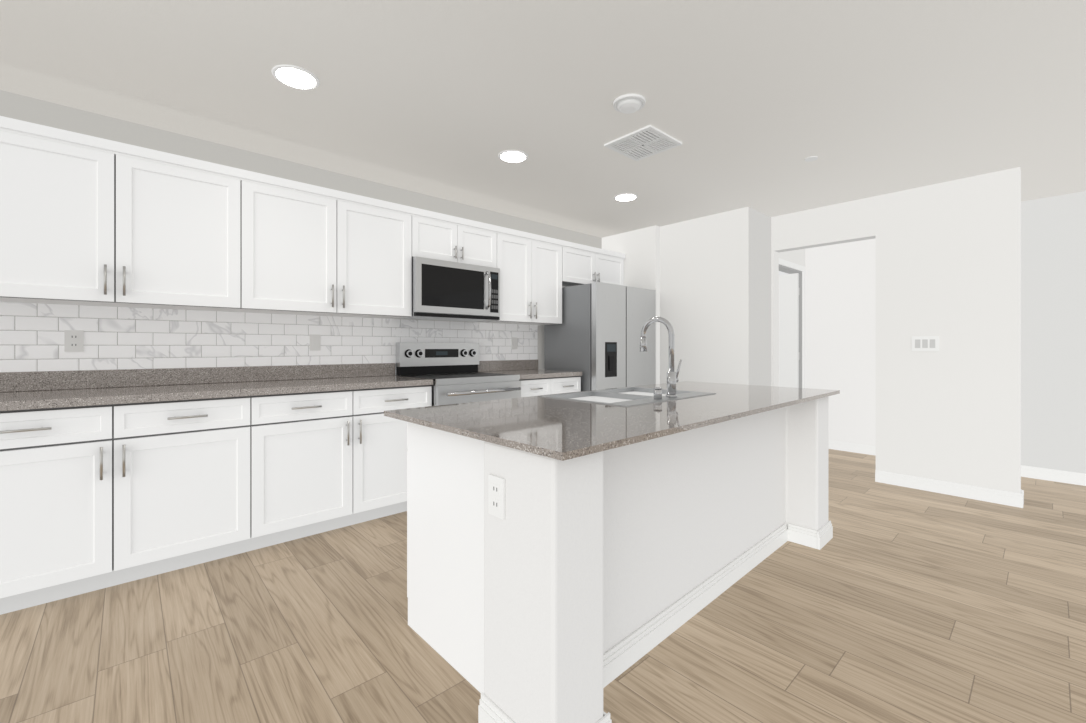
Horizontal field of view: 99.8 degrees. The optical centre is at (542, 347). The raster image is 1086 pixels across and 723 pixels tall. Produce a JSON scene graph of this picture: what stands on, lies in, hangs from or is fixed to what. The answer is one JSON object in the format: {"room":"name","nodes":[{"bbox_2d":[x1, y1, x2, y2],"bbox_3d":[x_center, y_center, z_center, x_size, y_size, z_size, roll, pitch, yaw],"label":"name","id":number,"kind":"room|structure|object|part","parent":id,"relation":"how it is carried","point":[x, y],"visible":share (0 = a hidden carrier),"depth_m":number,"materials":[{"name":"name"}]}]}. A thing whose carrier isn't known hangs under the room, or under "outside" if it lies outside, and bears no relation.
{"room":"kitchen","nodes":[
{"label":"kitchen","id":0,"kind":"room"},
{"bbox_2d":[0,116,243,315],"bbox_3d":[-2.306,-0.640,2.463,1.095,0.820,0.348,0,0,-42],"label":"upper cabinet","id":1,"kind":"object","parent":0,"relation":"attached to","point":[89,221],"depth_m":2.34,"materials":[{"name":"white wood"}]},
{"bbox_2d":[0,360,537,391],"bbox_3d":[-1.845,0.176,3.103,4.838,0.100,0.020,0,0,-42],"label":"backsplash","id":2,"kind":"structure","parent":0,"relation":"attached to","point":[86,377],"depth_m":2.81,"materials":[{"name":"grey stone"}]},
{"bbox_2d":[0,90,601,375],"bbox_3d":[-2.070,-0.075,2.996,7.360,2.450,0.120,0,0,-42],"label":"wall","id":3,"kind":"structure","parent":0,"point":[33,110],"depth_m":3.03,"materials":[{"name":"paint"}]},
{"bbox_2d":[64,330,83,351],"bbox_3d":[-2.537,-0.035,2.475,0.072,0.116,0.008,0,0,-42],"label":"electrical outlet","id":4,"kind":"object","parent":3,"relation":"attached to","point":[73,340],"visible":1,"depth_m":2.47,"materials":[{"name":"white plastic"}]},
{"bbox_2d":[310,334,320,350],"bbox_3d":[-1.639,-0.035,3.290,0.072,0.116,0.008,0,0,-42],"label":"electrical outlet","id":5,"kind":"object","parent":3,"relation":"attached to","point":[315,342],"visible":1,"depth_m":3.29,"materials":[{"name":"white plastic"}]},
{"bbox_2d":[511,337,517,348],"bbox_3d":[-0.281,-0.040,4.522,0.072,0.116,0.008,0,0,-42],"label":"electrical outlet","id":6,"kind":"object","parent":3,"relation":"attached to","point":[514,342],"visible":1,"depth_m":4.52,"materials":[{"name":"white plastic"}]},
{"bbox_2d":[236,170,415,319],"bbox_3d":[-1.501,-0.640,3.194,1.080,0.820,0.348,0,0,-42],"label":"upper cabinet","id":7,"kind":"object","parent":0,"relation":"attached to","point":[310,250],"depth_m":3.02,"materials":[{"name":"white wood"}]},
{"bbox_2d":[416,208,499,263],"bbox_3d":[-0.807,-0.865,3.823,0.789,0.370,0.348,0,0,-42],"label":"upper cabinet","id":8,"kind":"object","parent":0,"relation":"attached to","point":[437,234],"depth_m":3.69,"materials":[{"name":"white wood"}]},
{"bbox_2d":[412,252,507,323],"bbox_3d":[-0.771,-0.456,3.783,0.783,0.443,0.452,0,0,-42],"label":"microwave","id":9,"kind":"object","parent":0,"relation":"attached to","point":[448,289],"depth_m":3.66,"materials":[{"name":"silver metal"}]},
{"bbox_2d":[496,226,563,327],"bbox_3d":[-0.221,-0.640,4.355,0.790,0.820,0.348,0,0,-42],"label":"upper cabinet","id":10,"kind":"object","parent":0,"relation":"attached to","point":[535,262],"depth_m":4.24,"materials":[{"name":"white wood"}]},
{"bbox_2d":[0,449,1085,722],"bbox_3d":[1.168,1.200,0.722,9.340,0.100,7.840,0,0,-42],"label":"floor","id":11,"kind":"structure","parent":0,"point":[890,603],"depth_m":1.81,"materials":[{"name":"brown wood"}]},
{"bbox_2d":[0,396,255,614],"bbox_3d":[-2.214,0.708,2.365,1.099,0.884,0.618,0,0,-42],"label":"base cabinet","id":12,"kind":"object","parent":11,"relation":"on","point":[124,458],"depth_m":2.15,"materials":[{"name":"white wood"}]},
{"bbox_2d":[0,376,431,411],"bbox_3d":[-2.208,0.245,2.356,3.296,0.038,0.638,0,0,-42],"label":"countertop","id":13,"kind":"structure","parent":12,"relation":"on","point":[147,393],"depth_m":2.43,"materials":[{"name":"grey stone"}]},
{"bbox_2d":[256,384,432,548],"bbox_3d":[-1.400,0.708,3.103,1.098,0.884,0.618,0,0,-42],"label":"base cabinet","id":14,"kind":"object","parent":11,"relation":"on","point":[326,461],"depth_m":2.79,"materials":[{"name":"white wood"}]},
{"bbox_2d":[396,342,520,405],"bbox_3d":[-0.664,0.555,3.682,0.759,1.190,0.731,0,0,-42],"label":"range","id":15,"kind":"object","parent":11,"relation":"on","point":[438,362],"visible":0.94,"depth_m":3.67,"materials":[{"name":"silver metal"}]},
{"bbox_2d":[519,376,580,396],"bbox_3d":[-0.137,0.708,4.249,0.772,0.884,0.618,0,0,-42],"label":"base cabinet","id":16,"kind":"object","parent":11,"relation":"on","point":[558,384],"depth_m":4.02,"materials":[{"name":"white wood"}]},
{"bbox_2d":[483,368,581,379],"bbox_3d":[-0.131,0.245,4.242,0.769,0.038,0.638,0,0,-42],"label":"countertop","id":17,"kind":"structure","parent":16,"relation":"on","point":[525,373],"depth_m":4.08,"materials":[{"name":"grey stone"}]},
{"bbox_2d":[544,282,655,390],"bbox_3d":[0.608,0.273,4.780,0.955,1.755,0.717,0,0,-42],"label":"fridge","id":18,"kind":"object","parent":11,"relation":"on","point":[594,337],"visible":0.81,"depth_m":4.43,"materials":[{"name":"grey metal"}]},
{"bbox_2d":[384,397,832,722],"bbox_3d":[0.557,0.714,2.309,2.367,0.873,0.972,0,0,-43],"label":"kitchen island","id":19,"kind":"object","parent":11,"relation":"on","point":[571,556],"depth_m":1.64,"materials":[{"name":"white paint"}]},
{"bbox_2d":[488,473,505,519],"bbox_3d":[-0.136,0.435,1.335,0.008,0.116,0.072,0,0,-43],"label":"outlet","id":20,"kind":"object","parent":19,"relation":"attached to","point":[496,481],"depth_m":1.33,"materials":[{"name":"white plastic"}]},
{"bbox_2d":[384,381,839,460],"bbox_3d":[0.569,0.267,2.300,2.380,0.020,1.012,0,0,-43],"label":"island countertop","id":21,"kind":"structure","parent":19,"relation":"on","point":[570,430],"depth_m":1.73,"materials":[{"name":"grey stone"}]},
{"bbox_2d":[536,385,703,404],"bbox_3d":[0.468,0.348,2.458,0.820,0.191,0.560,0,0,-43],"label":"sink","id":22,"kind":"object","parent":21,"relation":"in","point":[633,395],"depth_m":2.49,"materials":[{"name":"silver metal"}]},
{"bbox_2d":[640,317,681,396],"bbox_3d":[0.570,0.045,2.363,0.211,0.414,0.218,0,0,-43],"label":"faucet","id":23,"kind":"object","parent":21,"relation":"on","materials":[{"name":"silver metal"}]},
{"bbox_3d":[0.778,1.100,2.074,2.366,0.100,0.326,0,0,-43],"label":"skirting","id":24,"kind":"part","parent":19,"relation":"part of","materials":[{"name":"white paint"}]},
{"bbox_2d":[0,0,1085,237],"bbox_3d":[1.168,-1.350,0.722,9.340,0.100,7.840,0,0,-42],"label":"ceiling","id":25,"kind":"structure","parent":0,"point":[754,104],"depth_m":2.31,"materials":[{"name":"paint"}]},
{"bbox_2d":[271,64,319,89],"bbox_3d":[-1.189,-1.296,2.203,0.206,0.006,0.206,0,0,-42],"label":"recessed light","id":26,"kind":"object","parent":25,"relation":"in","point":[295,77],"visible":1,"depth_m":2.19,"materials":[{"name":"white plastic"}]},
{"bbox_2d":[498,150,527,162],"bbox_3d":[-0.203,-1.296,3.111,0.206,0.006,0.206,0,0,-42],"label":"recessed light","id":27,"kind":"object","parent":25,"relation":"in","point":[513,156],"visible":1,"depth_m":3.10,"materials":[{"name":"white plastic"}]},
{"bbox_2d":[614,193,637,200],"bbox_3d":[0.716,-1.296,3.958,0.206,0.006,0.206,0,0,-42],"label":"recessed light","id":28,"kind":"object","parent":25,"relation":"in","point":[625,197],"visible":1,"depth_m":3.95,"materials":[{"name":"white plastic"}]},
{"bbox_2d":[613,94,645,113],"bbox_3d":[0.458,-1.280,2.427,0.172,0.040,0.172,0,0,-42],"label":"smoke detector","id":29,"kind":"object","parent":25,"relation":"attached to","point":[628,103],"visible":1,"depth_m":2.39,"materials":[{"name":"white plastic"}]},
{"bbox_2d":[604,125,681,160],"bbox_3d":[0.637,-1.294,2.914,0.350,0.012,0.350,0,0,-42],"label":"ceiling vent","id":30,"kind":"object","parent":25,"relation":"in","point":[644,142],"visible":1,"depth_m":2.89,"materials":[{"name":"white metal"}]},
{"bbox_2d":[805,156,817,161],"bbox_3d":[1.845,-1.297,3.146,0.080,0.006,0.080,0,0,-42],"label":"cover","id":31,"kind":"object","parent":25,"relation":"attached to","point":[811,158],"visible":1,"depth_m":3.13,"materials":[{"name":"white plastic"}]},
{"bbox_2d":[602,225,659,383],"bbox_3d":[1.172,-0.075,5.431,0.715,2.450,0.870,0,0,-42],"label":"wall","id":32,"kind":"structure","parent":0,"point":[639,249],"depth_m":4.98,"materials":[{"name":"white paint"}]},
{"bbox_2d":[564,241,623,286],"bbox_3d":[0.433,-0.850,4.949,0.968,0.400,0.348,0,0,-42],"label":"upper cabinet","id":33,"kind":"object","parent":32,"relation":"attached to","point":[583,264],"depth_m":4.78,"materials":[{"name":"white wood"}]},
{"bbox_2d":[660,207,770,385],"bbox_3d":[1.813,-0.075,4.784,0.635,2.450,0.950,0,0,-42],"label":"wall","id":34,"kind":"structure","parent":0,"point":[715,290],"depth_m":4.47,"materials":[{"name":"white paint"}]},
{"bbox_2d":[779,249,804,266],"bbox_3d":[2.666,-0.075,5.079,1.025,2.450,0.120,0,0,-42],"label":"wall","id":35,"kind":"structure","parent":0,"point":[796,256],"depth_m":5.17,"materials":[{"name":"white paint"}]},
{"bbox_2d":[779,273,799,387],"bbox_3d":[2.700,0.140,5.590,0.042,2.000,0.790,0,0,-42],"label":"door","id":36,"kind":"structure","parent":35,"relation":"in","point":[789,352],"depth_m":5.35,"materials":[{"name":"white paint"}]},
{"bbox_2d":[779,258,804,387],"bbox_3d":[2.669,0.105,5.072,0.940,2.090,0.135,0,0,-42],"label":"door frame","id":37,"kind":"structure","parent":35,"relation":"attached to","point":[785,266],"depth_m":5.30,"materials":[{"name":"white paint"}]},
{"bbox_2d":[771,167,1020,492],"bbox_3d":[2.901,-0.075,3.969,0.120,2.450,1.720,0,0,-42],"label":"wall","id":38,"kind":"structure","parent":0,"point":[948,263],"depth_m":3.60,"materials":[{"name":"white paint"}]},
{"bbox_2d":[912,336,938,350],"bbox_3d":[3.075,-0.030,3.681,0.007,0.120,0.170,0,0,-42],"label":"light switch","id":39,"kind":"object","parent":38,"relation":"attached to","point":[925,343],"visible":1,"depth_m":3.68,"materials":[{"name":"white plastic"}]},
{"bbox_2d":[875,470,1023,507],"bbox_3d":[3.145,1.100,3.599,0.015,0.100,0.875,0,0,-42],"label":"baseboard","id":40,"kind":"structure","parent":38,"relation":"attached to","point":[1008,498],"depth_m":3.55,"materials":[{"name":"white paint"}]},
{"bbox_2d":[805,191,1085,473],"bbox_3d":[5.133,-0.075,3.213,0.120,2.450,5.960,0,0,-42],"label":"wall","id":41,"kind":"structure","parent":0,"point":[840,316],"depth_m":4.04,"materials":[{"name":"paint"}]},
{"bbox_2d":[828,440,1085,485],"bbox_3d":[5.080,1.100,3.170,0.015,0.100,5.948,0,0,-42],"label":"baseboard","id":42,"kind":"structure","parent":41,"relation":"attached to","point":[1068,477],"depth_m":4.01,"materials":[{"name":"white paint"}]}
]}

